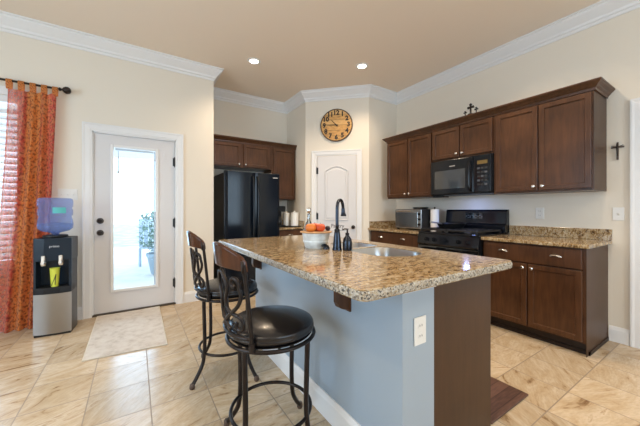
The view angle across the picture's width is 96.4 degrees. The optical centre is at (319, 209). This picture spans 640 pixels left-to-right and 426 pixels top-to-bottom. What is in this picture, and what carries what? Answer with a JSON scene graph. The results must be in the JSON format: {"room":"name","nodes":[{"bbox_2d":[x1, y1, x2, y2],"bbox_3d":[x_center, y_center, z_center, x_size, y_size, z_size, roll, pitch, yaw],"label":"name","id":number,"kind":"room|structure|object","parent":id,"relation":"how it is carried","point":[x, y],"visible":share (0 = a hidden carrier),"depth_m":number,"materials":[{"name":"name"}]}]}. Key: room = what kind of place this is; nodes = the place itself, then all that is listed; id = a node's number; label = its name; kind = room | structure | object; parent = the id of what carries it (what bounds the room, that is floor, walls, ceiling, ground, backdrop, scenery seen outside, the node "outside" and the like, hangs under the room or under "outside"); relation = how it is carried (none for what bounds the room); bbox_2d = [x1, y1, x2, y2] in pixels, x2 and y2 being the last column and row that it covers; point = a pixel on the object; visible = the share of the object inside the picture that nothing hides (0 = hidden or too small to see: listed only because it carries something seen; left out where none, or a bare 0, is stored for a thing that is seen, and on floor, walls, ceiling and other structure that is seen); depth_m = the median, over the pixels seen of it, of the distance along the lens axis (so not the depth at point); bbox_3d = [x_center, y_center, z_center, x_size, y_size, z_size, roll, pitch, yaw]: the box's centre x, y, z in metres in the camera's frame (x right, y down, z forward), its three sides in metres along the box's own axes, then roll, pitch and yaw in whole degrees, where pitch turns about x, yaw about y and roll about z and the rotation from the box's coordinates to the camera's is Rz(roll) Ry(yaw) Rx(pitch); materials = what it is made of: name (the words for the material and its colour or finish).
{"room":"kitchen","nodes":[
{"label":"kitchen","id":0,"kind":"room"},
{"bbox_2d":[0,31,213,306],"bbox_3d":[-3.227,-0.350,2.748,4.206,3.060,0.120,0,0,-33],"label":"wall","id":1,"kind":"structure","parent":0,"point":[107,90],"depth_m":3.25,"materials":[{"name":"beige paint"}]},
{"bbox_2d":[0,85,29,208],"bbox_3d":[-3.464,-0.280,2.566,1.330,1.840,0.108,0,0,-33],"label":"window","id":2,"kind":"structure","parent":1,"relation":"in","point":[3,90],"depth_m":2.78,"materials":[{"name":"white glass"}]},
{"bbox_2d":[0,94,7,208],"bbox_3d":[-3.213,-0.280,2.716,0.585,1.680,0.057,0,0,-33],"label":"shutter","id":3,"kind":"object","parent":2,"relation":"attached to","point":[3,98],"depth_m":2.78,"materials":[{"name":"white paint"}]},
{"bbox_2d":[0,78,70,93],"bbox_3d":[-3.429,-1.233,2.484,1.940,0.096,0.108,0,0,-33],"label":"curtain rod","id":4,"kind":"object","parent":1,"relation":"attached to","point":[66,90],"visible":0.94,"depth_m":2.93,"materials":[{"name":"black metal"}]},
{"bbox_2d":[0,78,57,332],"bbox_3d":[-2.900,-0.047,2.804,0.498,2.430,0.083,0,0,-33],"label":"curtain","id":5,"kind":"object","parent":4,"relation":"hanging from","point":[25,211],"visible":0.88,"depth_m":2.80,"materials":[{"name":"orange fabric"}]},
{"bbox_2d":[0,307,81,332],"bbox_3d":[-3.712,1.113,2.353,2.722,0.135,0.016,0,0,-33],"label":"baseboard","id":6,"kind":"structure","parent":1,"relation":"attached to","point":[79,309],"depth_m":3.07,"materials":[{"name":"white paint"}]},
{"bbox_2d":[58,189,77,199],"bbox_3d":[-2.670,-0.165,3.027,0.160,0.118,0.017,0,0,-33],"label":"wall switch","id":7,"kind":"object","parent":1,"relation":"attached to","point":[63,194],"visible":1,"depth_m":3.03,"materials":[{"name":"white plastic"}]},
{"bbox_2d":[82,121,182,319],"bbox_3d":[-2.181,0.113,3.404,0.995,2.135,0.135,0,0,-33],"label":"trim","id":8,"kind":"structure","parent":1,"relation":"attached to","point":[88,128],"depth_m":3.15,"materials":[{"name":"white paint"}]},
{"bbox_2d":[92,302,175,317],"bbox_3d":[-2.188,1.170,3.414,0.825,0.020,0.130,0,0,-33],"label":"trim","id":9,"kind":"structure","parent":1,"relation":"attached to","point":[172,303],"depth_m":3.34,"materials":[{"name":"wood"}]},
{"bbox_2d":[94,133,174,314],"bbox_3d":[-2.157,0.152,3.376,0.805,2.012,0.106,0,0,-33],"label":"door","id":10,"kind":"structure","parent":1,"relation":"in","point":[107,299],"depth_m":3.34,"materials":[{"name":"white paint"}]},
{"bbox_2d":[183,291,204,302],"bbox_3d":[-1.654,1.113,3.863,0.386,0.135,0.316,0,0,-33],"label":"baseboard","id":11,"kind":"structure","parent":1,"relation":"attached to","point":[189,296],"depth_m":3.67,"materials":[{"name":"white paint"}]},
{"bbox_2d":[214,99,286,219],"bbox_3d":[-1.080,-0.350,4.584,1.634,3.060,0.630,0,0,-33],"label":"wall","id":12,"kind":"structure","parent":0,"point":[230,119],"depth_m":4.78,"materials":[{"name":"beige paint"}]},
{"bbox_2d":[214,140,270,171],"bbox_3d":[-1.270,-0.830,4.490,0.960,0.370,0.379,0,0,-33],"label":"upper cabinet","id":13,"kind":"object","parent":12,"relation":"attached to","point":[227,155],"visible":0.99,"depth_m":4.37,"materials":[{"name":"brown wood"}]},
{"bbox_2d":[214,134,296,149],"bbox_3d":[-1.084,-1.054,4.608,1.408,0.077,0.380,0,0,-33],"label":"crown molding","id":14,"kind":"structure","parent":13,"relation":"attached to","point":[218,137],"depth_m":4.44,"materials":[{"name":"brown wood"}]},
{"bbox_2d":[264,147,294,199],"bbox_3d":[-0.689,-0.594,4.882,0.434,0.843,0.352,0,0,-33],"label":"upper cabinet","id":15,"kind":"object","parent":12,"relation":"attached to","point":[282,160],"visible":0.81,"depth_m":4.75,"materials":[{"name":"brown wood"}]},
{"bbox_2d":[0,0,600,101],"bbox_3d":[-0.136,-1.930,0.597,7.020,0.100,8.350,0,0,-33],"label":"ceiling","id":16,"kind":"structure","parent":0,"point":[299,45],"depth_m":3.00,"materials":[{"name":"beige paint"}]},
{"bbox_2d":[247,58,260,64],"bbox_3d":[-0.832,-1.876,3.608,0.164,0.008,0.164,0,0,-33],"label":"recessed light","id":17,"kind":"object","parent":16,"relation":"in","point":[255,61],"visible":1,"depth_m":3.60,"materials":[{"name":"white paint"}]},
{"bbox_2d":[356,63,367,68],"bbox_3d":[0.548,-1.876,3.733,0.164,0.008,0.164,0,0,-33],"label":"recessed light","id":18,"kind":"object","parent":16,"relation":"in","point":[360,65],"visible":1,"depth_m":3.73,"materials":[{"name":"white paint"}]},
{"bbox_2d":[0,292,639,425],"bbox_3d":[-0.136,1.230,0.597,7.020,0.100,8.350,0,0,-33],"label":"floor","id":19,"kind":"structure","parent":0,"point":[45,381],"depth_m":1.98,"materials":[{"name":"tile"}]},
{"bbox_2d":[33,234,77,337],"bbox_3d":[-2.558,0.709,2.771,0.274,0.942,0.274,0,0,-28],"label":"water cooler","id":20,"kind":"object","parent":19,"relation":"on","point":[54,308],"visible":0.99,"depth_m":2.70,"materials":[{"name":"grey plastic"}]},
{"bbox_2d":[40,256,46,265],"bbox_3d":[-2.563,0.474,2.648,0.046,0.092,0.062,0,0,-33],"label":"tap","id":21,"kind":"object","parent":20,"relation":"on","point":[43,259],"depth_m":2.64,"materials":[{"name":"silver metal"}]},
{"bbox_2d":[33,283,74,294],"bbox_3d":[-2.539,0.755,2.734,0.274,0.060,0.146,0,0,-28],"label":"drip tray","id":22,"kind":"object","parent":20,"relation":"on","point":[42,288],"depth_m":2.70,"materials":[{"name":"black plastic"}]},
{"bbox_2d":[49,267,59,286],"bbox_3d":[-2.523,0.637,2.721,0.078,0.175,0.078,0,0,-28],"label":"paper cup","id":23,"kind":"object","parent":20,"relation":"on","point":[54,271],"visible":1,"depth_m":2.70,"materials":[{"name":"yellow paper"}]},
{"bbox_2d":[53,207,65,212],"bbox_3d":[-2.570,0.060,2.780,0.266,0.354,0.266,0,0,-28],"label":"label","id":24,"kind":"object","parent":20,"relation":"on","point":[55,209],"visible":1,"depth_m":2.70,"materials":[{"name":"teal paper"}]},
{"bbox_2d":[58,255,63,264],"bbox_3d":[-2.453,0.474,2.706,0.046,0.092,0.062,0,0,-33],"label":"tap","id":25,"kind":"object","parent":20,"relation":"on","point":[60,257],"depth_m":2.70,"materials":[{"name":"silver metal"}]},
{"bbox_2d":[82,306,167,361],"bbox_3d":[-1.892,1.174,2.832,0.606,0.012,1.166,0,0,-33],"label":"rug","id":26,"kind":"object","parent":19,"relation":"on","point":[141,329],"visible":1,"depth_m":2.71,"materials":[{"name":"beige fabric"}]},
{"bbox_2d":[186,230,258,389],"bbox_3d":[-0.713,0.661,2.128,0.500,1.038,0.449,0,0,-13],"label":"bar stool","id":27,"kind":"object","parent":19,"relation":"on","point":[208,289],"visible":0.8,"depth_m":1.96,"materials":[{"name":"black metal"}]},
{"bbox_2d":[197,277,256,297],"bbox_3d":[-0.687,0.559,2.134,0.428,0.077,0.428,0,0,-33],"label":"seat cushion","id":28,"kind":"object","parent":27,"relation":"on","point":[212,290],"depth_m":1.99,"materials":[{"name":"black leather"}]},
{"bbox_2d":[214,170,278,291],"bbox_3d":[-1.106,0.318,4.330,0.810,1.725,0.767,0,0,-33],"label":"refrigerator","id":29,"kind":"object","parent":19,"relation":"on","point":[246,204],"visible":0.59,"depth_m":4.04,"materials":[{"name":"black metal"}]},
{"bbox_2d":[213,241,315,425],"bbox_3d":[-0.271,0.661,1.434,0.502,1.038,0.448,0,0,-20],"label":"bar stool","id":30,"kind":"object","parent":19,"relation":"on","point":[269,326],"visible":1,"depth_m":1.29,"materials":[{"name":"black leather"}]},
{"bbox_2d":[227,305,313,346],"bbox_3d":[-0.245,0.559,1.443,0.428,0.077,0.428,0,0,-36],"label":"seat cushion","id":31,"kind":"object","parent":30,"relation":"on","point":[273,325],"depth_m":1.31,"materials":[{"name":"black leather"}]},
{"bbox_2d":[279,229,302,235],"bbox_3d":[-0.617,0.744,4.757,0.452,0.872,0.639,0,0,-33],"label":"base cabinet","id":32,"kind":"object","parent":19,"relation":"on","point":[292,232],"visible":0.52,"depth_m":4.51,"materials":[{"name":"brown wood"}]},
{"bbox_2d":[279,227,303,229],"bbox_3d":[-0.617,0.291,4.763,0.461,0.032,0.629,0,0,-33],"label":"countertop","id":33,"kind":"structure","parent":32,"relation":"on","point":[280,228],"depth_m":4.50,"materials":[{"name":"stone"}]},
{"bbox_2d":[279,206,285,226],"bbox_3d":[-0.704,0.105,4.725,0.180,0.340,0.260,0,0,-33],"label":"coffee maker","id":34,"kind":"object","parent":33,"relation":"on","point":[281,208],"visible":0.38,"depth_m":4.64,"materials":[{"name":"black plastic"}]},
{"bbox_3d":[-0.498,0.267,4.775,0.201,0.015,0.360,0,0,-33],"label":"tray","id":35,"kind":"object","parent":33,"relation":"on","visible":0},
{"bbox_2d":[283,211,289,225],"bbox_3d":[-0.563,0.137,4.793,0.112,0.245,0.112,0,0,-33],"label":"canister","id":36,"kind":"object","parent":35,"relation":"on","point":[286,216],"visible":0.94,"depth_m":4.74,"materials":[{"name":"white ceramic"}]},
{"bbox_2d":[290,211,298,225],"bbox_3d":[-0.421,0.134,4.730,0.137,0.250,0.137,0,0,-33],"label":"canister","id":37,"kind":"object","parent":35,"relation":"on","point":[294,216],"visible":1,"depth_m":4.67,"materials":[{"name":"white ceramic"}]},
{"bbox_2d":[251,258,490,425],"bbox_3d":[0.127,0.740,2.038,0.914,0.880,1.716,0,0,-33],"label":"kitchen island","id":38,"kind":"object","parent":19,"relation":"on","point":[366,368],"visible":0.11,"depth_m":1.40,"materials":[{"name":"blue paint"}]},
{"bbox_2d":[218,235,511,301],"bbox_3d":[0.055,0.281,2.005,1.053,0.038,1.926,0,0,-33],"label":"island countertop","id":39,"kind":"structure","parent":38,"relation":"on","point":[357,276],"depth_m":1.35,"materials":[{"name":"stone"}]},
{"bbox_2d":[305,208,310,229],"bbox_3d":[-0.089,0.120,2.283,0.072,0.281,0.072,0,0,-14],"label":"glass bottle","id":40,"kind":"object","parent":39,"relation":"on","point":[308,209],"visible":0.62,"depth_m":2.27,"materials":[{"name":"clear glass"}]},
{"bbox_2d":[302,233,329,248],"bbox_3d":[-0.027,0.210,2.007,0.200,0.104,0.200,0,0,-33],"label":"bowl","id":41,"kind":"object","parent":39,"relation":"on","point":[312,241],"visible":0.8,"depth_m":1.93,"materials":[{"name":"white ceramic"}]},
{"bbox_2d":[300,230,331,233],"bbox_3d":[-0.027,0.153,2.007,0.228,0.009,0.228,0,0,-33],"label":"wooden board","id":42,"kind":"object","parent":41,"relation":"on","point":[304,231],"visible":0.8,"depth_m":1.92,"materials":[{"name":"beige wood"}]},
{"bbox_2d":[305,224,315,231],"bbox_3d":[-0.065,0.119,1.982,0.076,0.059,0.076,0,0,-33],"label":"fruit","id":43,"kind":"object","parent":42,"relation":"on","point":[309,227],"visible":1,"depth_m":1.96,"materials":[{"name":"orange food"}]},
{"bbox_2d":[316,223,324,230],"bbox_3d":[0.000,0.119,2.001,0.076,0.059,0.076,0,0,-33],"label":"fruit","id":44,"kind":"object","parent":42,"relation":"on","point":[319,227],"visible":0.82,"depth_m":1.97,"materials":[{"name":"orange food"}]},
{"bbox_2d":[321,198,345,250],"bbox_3d":[0.095,0.092,1.924,0.137,0.339,0.147,0,0,24],"label":"faucet","id":45,"kind":"object","parent":39,"relation":"on","point":[337,239],"visible":1,"depth_m":1.86,"materials":[{"name":"brown metal"}]},
{"bbox_2d":[342,228,351,250],"bbox_3d":[0.178,0.190,1.857,0.062,0.144,0.062,0,0,-33],"label":"soap dispenser","id":46,"kind":"object","parent":39,"relation":"on","point":[347,242],"visible":1,"depth_m":1.83,"materials":[{"name":"brown metal"}]},
{"bbox_2d":[343,235,351,250],"bbox_3d":[0.178,0.212,1.857,0.062,0.100,0.062,0,0,-33],"label":"bottle","id":47,"kind":"object","parent":46,"relation":"attached to","point":[347,242],"depth_m":1.83,"materials":[{"name":"brown metal"}]},
{"bbox_2d":[332,242,421,256],"bbox_3d":[0.332,0.366,1.964,0.369,0.200,0.761,0,0,-33],"label":"sink","id":48,"kind":"object","parent":39,"relation":"in","point":[378,251],"visible":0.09,"depth_m":2.01,"materials":[{"name":"silver metal"}]},
{"bbox_2d":[332,242,376,247],"bbox_3d":[0.252,0.351,2.178,0.272,0.170,0.315,0,0,-33],"label":"basin","id":49,"kind":"object","parent":48,"relation":"in","point":[354,245],"depth_m":2.31,"materials":[{"name":"silver metal"}]},
{"bbox_2d":[352,247,421,256],"bbox_3d":[0.419,0.366,1.812,0.351,0.200,0.411,0,0,-33],"label":"basin","id":50,"kind":"object","parent":48,"relation":"in","point":[378,251],"depth_m":1.99,"materials":[{"name":"silver metal"}]},
{"bbox_2d":[414,315,425,345],"bbox_3d":[0.429,0.516,1.224,0.075,0.118,0.008,0,0,-33],"label":"wall outlet","id":51,"kind":"object","parent":38,"relation":"attached to","point":[419,322],"visible":1,"depth_m":1.22,"materials":[{"name":"white plastic"}]},
{"bbox_2d":[371,230,419,247],"bbox_3d":[1.251,0.744,4.141,0.639,0.872,0.905,0,0,-33],"label":"base cabinet","id":52,"kind":"object","parent":19,"relation":"on","point":[404,239],"visible":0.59,"depth_m":3.93,"materials":[{"name":"brown wood"}]},
{"bbox_2d":[368,227,425,233],"bbox_3d":[1.248,0.291,4.150,0.634,0.032,0.930,0,0,-33],"label":"countertop","id":53,"kind":"structure","parent":52,"relation":"on","point":[385,229],"depth_m":4.03,"materials":[{"name":"stone"}]},
{"bbox_2d":[395,209,429,228],"bbox_3d":[1.342,0.133,4.081,0.354,0.285,0.460,0,0,-33],"label":"toaster oven","id":54,"kind":"object","parent":53,"relation":"on","point":[404,218],"visible":0.91,"depth_m":3.92,"materials":[{"name":"silver metal"}]},
{"bbox_2d":[413,207,428,208],"bbox_3d":[1.409,-0.025,4.008,0.220,0.030,0.220,0,0,-33],"label":"baking tray","id":55,"kind":"object","parent":54,"relation":"on","point":[413,207],"visible":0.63,"depth_m":3.92,"materials":[{"name":"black metal"}]},
{"bbox_2d":[430,207,438,226],"bbox_3d":[1.550,0.115,3.864,0.110,0.320,0.110,0,0,-33],"label":"paper towel roll","id":56,"kind":"object","parent":53,"relation":"on","point":[434,213],"visible":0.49,"depth_m":3.82,"materials":[{"name":"white paper"}]},
{"bbox_2d":[417,210,508,255],"bbox_3d":[1.669,0.573,3.412,0.720,1.155,0.758,0,0,-33],"label":"gas range","id":57,"kind":"object","parent":19,"relation":"on","point":[479,223],"visible":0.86,"depth_m":3.33,"materials":[{"name":"black metal"}]},
{"bbox_2d":[430,221,465,228],"bbox_3d":[1.559,0.177,3.510,0.514,0.090,0.344,0,0,-33],"label":"frying pan","id":58,"kind":"object","parent":57,"relation":"on","point":[442,224],"visible":1,"depth_m":3.44,"materials":[{"name":"black metal"}]},
{"bbox_2d":[418,230,506,237],"bbox_3d":[1.680,0.274,3.419,0.585,0.023,0.758,0,0,-33],"label":"cooktop","id":59,"kind":"object","parent":57,"relation":"in","point":[436,233],"depth_m":3.22,"materials":[{"name":"black ceramic"}]},
{"bbox_2d":[491,377,527,423],"bbox_3d":[0.886,1.173,2.077,0.455,0.011,0.915,0,0,-33],"label":"kitchen mat","id":60,"kind":"object","parent":19,"relation":"on","point":[504,397],"visible":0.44,"depth_m":1.78,"materials":[{"name":"brown fabric"}]},
{"bbox_2d":[483,240,608,357],"bbox_3d":[2.140,0.744,2.767,0.639,0.872,0.815,0,0,-33],"label":"base cabinet","id":61,"kind":"object","parent":19,"relation":"on","point":[556,295],"visible":0.97,"depth_m":2.50,"materials":[{"name":"brown wood"}]},
{"bbox_2d":[481,234,611,248],"bbox_3d":[2.146,0.291,2.762,0.634,0.032,0.837,0,0,-33],"label":"countertop","id":62,"kind":"structure","parent":61,"relation":"on","point":[514,238],"depth_m":2.58,"materials":[{"name":"stone"}]},
{"bbox_2d":[287,97,396,240],"bbox_3d":[0.288,-0.350,4.744,1.908,3.060,0.532,0,0,13],"label":"wall","id":63,"kind":"structure","parent":0,"point":[374,120],"depth_m":4.54,"materials":[{"name":"beige paint"}]},
{"bbox_2d":[316,155,355,238],"bbox_3d":[0.246,0.163,4.458,0.628,2.018,0.068,0,0,12],"label":"door","id":64,"kind":"structure","parent":63,"relation":"in","point":[336,175],"depth_m":4.47,"materials":[{"name":"white paint"}]},
{"bbox_2d":[320,109,352,141],"bbox_3d":[0.255,-1.327,4.471,0.512,0.512,0.034,0,0,12],"label":"wall clock","id":65,"kind":"object","parent":63,"relation":"attached to","point":[336,125],"visible":1,"depth_m":4.47,"materials":[{"name":"brown wood"}]},
{"bbox_2d":[312,149,361,239],"bbox_3d":[0.257,0.121,4.477,0.794,2.117,0.025,0,0,12],"label":"trim","id":66,"kind":"structure","parent":63,"relation":"attached to","point":[358,152],"depth_m":4.44,"materials":[{"name":"white paint"}]},
{"bbox_2d":[369,221,394,227],"bbox_3d":[1.015,0.225,4.541,0.601,0.100,0.021,0,0,-33],"label":"backsplash","id":67,"kind":"structure","parent":63,"relation":"attached to","point":[372,224],"depth_m":4.50,"materials":[{"name":"stone"}]},
{"bbox_2d":[397,8,639,336],"bbox_3d":[3.124,-0.350,1.945,0.120,3.060,6.873,0,0,-33],"label":"wall","id":68,"kind":"structure","parent":0,"point":[609,50],"depth_m":2.83,"materials":[{"name":"beige paint"}]},
{"bbox_2d":[0,0,639,113],"bbox_3d":[0.615,-1.805,2.489,10.137,0.150,4.633,0,0,15],"label":"trim","id":69,"kind":"structure","parent":68,"relation":"attached to","point":[599,12],"depth_m":3.32,"materials":[{"name":"white paint"}]},
{"bbox_2d":[387,132,448,198],"bbox_3d":[1.383,-0.594,4.148,0.409,0.843,0.787,0,0,-33],"label":"upper cabinet","id":70,"kind":"object","parent":68,"relation":"attached to","point":[409,161],"visible":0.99,"depth_m":4.01,"materials":[{"name":"brown wood"}]},
{"bbox_2d":[467,103,473,114],"bbox_3d":[1.732,-1.159,3.288,0.064,0.134,0.065,0,0,11],"label":"cross ornament","id":71,"kind":"object","parent":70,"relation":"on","point":[470,104],"visible":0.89,"depth_m":3.28,"materials":[{"name":"black metal"}]},
{"bbox_2d":[382,77,614,143],"bbox_3d":[1.806,-1.054,3.489,0.416,0.077,2.467,0,0,-33],"label":"crown molding","id":72,"kind":"structure","parent":70,"relation":"on","point":[600,85],"depth_m":2.86,"materials":[{"name":"brown wood"}]},
{"bbox_2d":[432,116,493,161],"bbox_3d":[1.805,-0.818,3.497,0.409,0.395,0.755,0,0,-33],"label":"upper cabinet","id":73,"kind":"object","parent":68,"relation":"attached to","point":[475,138],"visible":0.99,"depth_m":3.36,"materials":[{"name":"brown wood"}]},
{"bbox_2d":[431,153,495,197],"bbox_3d":[1.784,-0.388,3.482,0.458,0.454,0.752,0,0,-33],"label":"microwave","id":74,"kind":"object","parent":73,"relation":"attached to","point":[473,175],"visible":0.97,"depth_m":3.34,"materials":[{"name":"black plastic"}]},
{"bbox_2d":[536,208,543,218],"bbox_3d":[2.338,0.035,3.043,0.008,0.118,0.075,0,0,-33],"label":"wall outlet","id":75,"kind":"object","parent":68,"relation":"attached to","point":[539,211],"visible":1,"depth_m":3.04,"materials":[{"name":"white plastic"}]},
{"bbox_2d":[494,90,606,194],"bbox_3d":[2.230,-0.594,2.839,0.409,0.843,0.801,0,0,-33],"label":"upper cabinet","id":76,"kind":"object","parent":68,"relation":"attached to","point":[560,145],"visible":1,"depth_m":2.64,"materials":[{"name":"brown wood"}]},
{"bbox_2d":[509,225,611,239],"bbox_3d":[2.403,0.225,2.928,0.021,0.100,0.837,0,0,-33],"label":"backsplash","id":77,"kind":"structure","parent":68,"relation":"attached to","point":[582,233],"depth_m":2.86,"materials":[{"name":"stone"}]},
{"bbox_2d":[611,142,624,159],"bbox_3d":[2.648,-0.525,2.547,0.027,0.155,0.084,0,0,-33],"label":"crucifix","id":78,"kind":"object","parent":68,"relation":"attached to","point":[617,146],"visible":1,"depth_m":2.54,"materials":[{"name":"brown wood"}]},
{"bbox_2d":[613,207,624,220],"bbox_3d":[2.655,0.035,2.545,0.017,0.118,0.075,0,0,-33],"label":"wall switch","id":79,"kind":"object","parent":68,"relation":"attached to","point":[618,212],"visible":1,"depth_m":2.54,"materials":[{"name":"white plastic"}]},
{"bbox_2d":[609,325,629,345],"bbox_3d":[2.658,1.113,2.541,0.016,0.135,0.130,0,0,-33],"label":"baseboard","id":80,"kind":"structure","parent":68,"relation":"attached to","point":[616,334],"depth_m":2.53,"materials":[{"name":"white paint"}]},
{"bbox_2d":[630,97,639,348],"bbox_3d":[2.971,0.113,2.050,0.025,2.135,1.025,0,0,-33],"label":"trim","id":81,"kind":"structure","parent":68,"relation":"attached to","point":[634,103],"depth_m":2.45,"materials":[{"name":"white paint"}]},
{"label":"outside","id":82,"kind":"structure","parent":0,"visible":0},
{"bbox_2d":[114,224,148,246],"bbox_3d":[-11.270,1.310,17.423,28.000,0.140,18.500,0,0,-33],"label":"lawn","id":83,"kind":"structure","parent":82,"point":[125,235],"depth_m":13.91,"materials":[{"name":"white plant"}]},
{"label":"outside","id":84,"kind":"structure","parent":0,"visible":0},
{"bbox_2d":[114,245,155,288],"bbox_3d":[-5.602,1.260,5.678,4.760,0.080,7.380,0,0,-33],"label":"patio slab","id":85,"kind":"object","parent":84,"point":[127,273],"depth_m":5.86,"materials":[{"name":"concrete"}]},
{"bbox_2d":[136,211,155,274],"bbox_3d":[-3.093,0.593,5.506,0.763,1.254,0.730,0,0,-33],"label":"potted shrub","id":86,"kind":"object","parent":85,"relation":"on","point":[150,255],"visible":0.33,"depth_m":5.35,"materials":[{"name":"green plant"}]},
{"bbox_2d":[146,251,155,274],"bbox_3d":[-3.086,1.020,5.507,0.460,0.400,0.460,0,0,-33],"label":"pot","id":87,"kind":"object","parent":86,"relation":"attached to","point":[150,255],"depth_m":5.33,"materials":[{"name":"blue"}]},
{"bbox_2d":[138,218,155,266],"bbox_3d":[-3.569,0.705,6.279,0.525,1.030,0.540,0,0,28],"label":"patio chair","id":88,"kind":"object","parent":85,"relation":"on","point":[139,220],"visible":0.34,"depth_m":6.21,"materials":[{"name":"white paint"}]},
{"bbox_3d":[-5.003,0.025,6.077,0.160,2.390,0.160,0,0,-33],"label":"patio post","id":89,"kind":"object","parent":85,"relation":"on","visible":0},
{"bbox_2d":[0,102,155,161],"bbox_3d":[-4.654,-1.345,4.213,4.760,0.350,3.870,0,0,-33],"label":"roof","id":90,"kind":"structure","parent":89,"relation":"on","point":[122,154],"depth_m":6.42,"materials":[{"name":"white paint"}]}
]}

